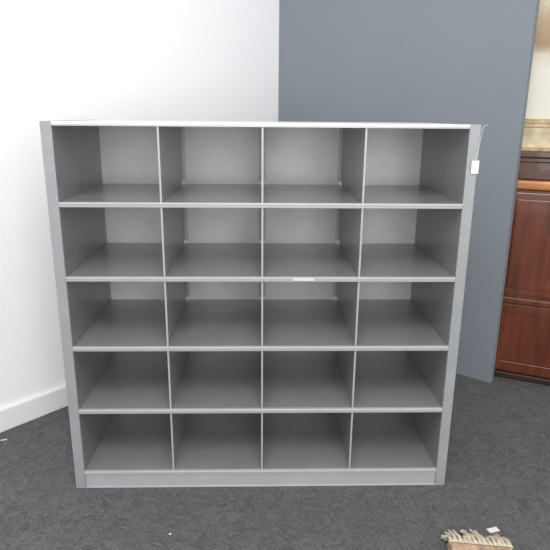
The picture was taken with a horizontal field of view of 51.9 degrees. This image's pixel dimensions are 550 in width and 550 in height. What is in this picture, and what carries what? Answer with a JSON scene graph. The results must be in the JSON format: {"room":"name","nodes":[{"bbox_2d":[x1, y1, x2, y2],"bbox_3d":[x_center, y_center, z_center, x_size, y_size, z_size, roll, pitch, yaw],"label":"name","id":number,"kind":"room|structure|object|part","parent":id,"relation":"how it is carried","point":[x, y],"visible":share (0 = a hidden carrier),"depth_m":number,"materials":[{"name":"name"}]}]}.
{"room":"furniture store","nodes":[
{"label":"furniture store","id":0,"kind":"room"},
{"bbox_2d":[0,0,278,408],"bbox_3d":[-1.327,-0.635,1.536,0.100,2.700,4.000,14,20,39],"label":"wall","id":1,"kind":"structure","parent":0,"point":[161,60],"depth_m":2.19,"materials":[{"name":"white paint"}]},
{"bbox_2d":[0,385,67,432],"bbox_3d":[-1.300,0.633,1.847,0.014,0.090,3.980,14,20,39],"label":"baseboard","id":2,"kind":"structure","parent":1,"relation":"attached to","point":[17,414],"depth_m":2.23,"materials":[{"name":"white paint"}]},
{"bbox_2d":[0,373,549,549],"bbox_3d":[-0.043,0.700,1.850,8.000,0.020,8.000,0,16,-1],"label":"floor","id":3,"kind":"structure","parent":0,"point":[497,474],"depth_m":1.77,"materials":[{"name":"grey carpet"}]},
{"bbox_2d":[39,120,480,487],"bbox_3d":[-0.044,0.076,1.912,1.200,1.147,0.465,0,16,-1],"label":"shelf","id":4,"kind":"object","parent":3,"relation":"on","point":[194,355],"visible":1,"depth_m":1.90,"materials":[{"name":"grey metal"}]},
{"bbox_3d":[-0.628,0.074,1.901,0.031,1.147,0.458,0,16,-1],"label":"panel","id":5,"kind":"part","parent":4,"relation":"part of","materials":[{"name":"grey metal"}]},
{"bbox_3d":[-0.039,-0.469,1.756,1.138,0.012,0.460,0,16,-1],"label":"panel","id":6,"kind":"part","parent":4,"relation":"part of","materials":[{"name":"grey metal"}]},
{"bbox_3d":[-0.048,0.576,2.050,1.138,0.014,0.460,0,16,-1],"label":"shelf","id":7,"kind":"part","parent":4,"relation":"part of","materials":[{"name":"grey metal"}]},
{"bbox_3d":[-0.046,0.364,1.991,1.138,0.014,0.460,0,16,-1],"label":"shelf","id":8,"kind":"part","parent":4,"relation":"part of","materials":[{"name":"grey metal"}]},
{"bbox_3d":[-0.044,0.162,1.934,1.138,0.014,0.460,0,16,-1],"label":"shelf","id":9,"kind":"part","parent":4,"relation":"part of","materials":[{"name":"grey metal"}]},
{"bbox_3d":[-0.043,-0.049,1.874,1.138,0.014,0.460,0,16,-1],"label":"shelf","id":10,"kind":"part","parent":4,"relation":"part of","materials":[{"name":"grey metal"}]},
{"bbox_3d":[-0.041,-0.258,1.815,1.138,0.014,0.460,0,16,-1],"label":"shelf","id":11,"kind":"part","parent":4,"relation":"part of","materials":[{"name":"grey metal"}]},
{"bbox_3d":[-0.049,0.011,2.133,1.138,1.133,0.004,0,16,-1],"label":"panel","id":12,"kind":"part","parent":4,"relation":"part of","materials":[{"name":"grey metal"}]},
{"bbox_2d":[293,278,313,280],"bbox_3d":[0.084,0.014,1.655,0.062,0.008,0.001,0,16,-1],"label":"label","id":13,"kind":"object","parent":4,"relation":"attached to","point":[294,279],"visible":1,"depth_m":1.66,"materials":[{"name":"white paper"}]},
{"bbox_3d":[0.540,0.076,1.930,0.031,1.147,0.458,0,16,-1],"label":"panel","id":14,"kind":"part","parent":4,"relation":"part of","materials":[{"name":"grey metal"}]},
{"bbox_2d":[471,125,487,173],"bbox_3d":[0.566,-0.346,1.563,0.038,0.131,0.006,-3,16,-12],"label":"price tag","id":15,"kind":"object","parent":4,"relation":"hanging from","point":[475,164],"visible":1,"depth_m":1.57,"materials":[{"name":"paper"}]},
{"bbox_2d":[441,529,513,549],"bbox_3d":[0.544,0.811,1.362,0.197,0.038,0.605,2,16,6],"label":"rug","id":16,"kind":"object","parent":3,"relation":"on","point":[473,540],"visible":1,"depth_m":1.56,"materials":[{"name":"beige fabric"}]},
{"bbox_2d":[487,527,499,532],"bbox_3d":[0.640,0.748,1.660,0.034,0.001,0.018,-4,16,-16],"label":"tag","id":17,"kind":"object","parent":3,"relation":"on","point":[493,529],"visible":1,"depth_m":1.66,"materials":[{"name":"white paper"}]},
{"bbox_2d":[494,151,549,385],"bbox_3d":[1.558,-0.017,2.504,1.070,1.030,0.487,8,17,24],"label":"sideboard","id":18,"kind":"object","parent":3,"relation":"on","point":[523,345],"visible":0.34,"depth_m":2.48,"materials":[{"name":"brown wood"}]},
{"bbox_3d":[1.149,0.295,2.545,0.326,0.320,0.012,8,17,24],"label":"door","id":19,"kind":"part","parent":18,"relation":"part of","materials":[{"name":"brown wood"}]},
{"bbox_3d":[1.558,0.462,2.649,1.062,0.030,0.455,8,17,24],"label":"moulding","id":20,"kind":"part","parent":18,"relation":"part of","materials":[{"name":"brown wood"}]},
{"bbox_3d":[1.467,0.165,2.354,1.054,0.030,0.018,8,17,24],"label":"waist moulding","id":21,"kind":"part","parent":18,"relation":"part of","materials":[{"name":"brown wood"}]},
{"bbox_3d":[1.153,-0.121,2.428,0.326,0.455,0.012,8,17,24],"label":"drawer","id":22,"kind":"part","parent":18,"relation":"part of","materials":[{"name":"brown wood"}]},
{"bbox_3d":[1.149,-0.121,2.419,0.256,0.390,0.006,8,17,24],"label":"raised panel","id":23,"kind":"part","parent":18,"relation":"part of","materials":[{"name":"brown wood"}]},
{"bbox_2d":[517,179,549,190],"bbox_3d":[1.564,-0.381,2.408,1.066,0.040,0.472,8,17,24],"label":"molding","id":24,"kind":"structure","parent":18,"relation":"on","point":[543,185],"depth_m":2.37,"materials":[{"name":"brown wood"}]},
{"bbox_2d":[521,0,549,151],"bbox_3d":[1.329,-0.901,2.168,0.700,0.850,0.036,8,17,24],"label":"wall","id":25,"kind":"structure","parent":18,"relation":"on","point":[536,135],"depth_m":2.33,"materials":[{"name":"paint"}]},
{"bbox_3d":[1.329,-0.901,2.168,0.700,0.850,0.036,8,17,24],"label":"frame","id":26,"kind":"part","parent":25,"relation":"part of","materials":[{"name":"beige wood"}]},
{"bbox_2d":[278,0,539,382],"bbox_3d":[0.516,-0.920,2.601,1.250,2.700,0.035,13,20,37],"label":"wall","id":27,"kind":"structure","parent":0,"point":[409,61],"depth_m":2.49,"materials":[{"name":"grey paint"}]}
]}

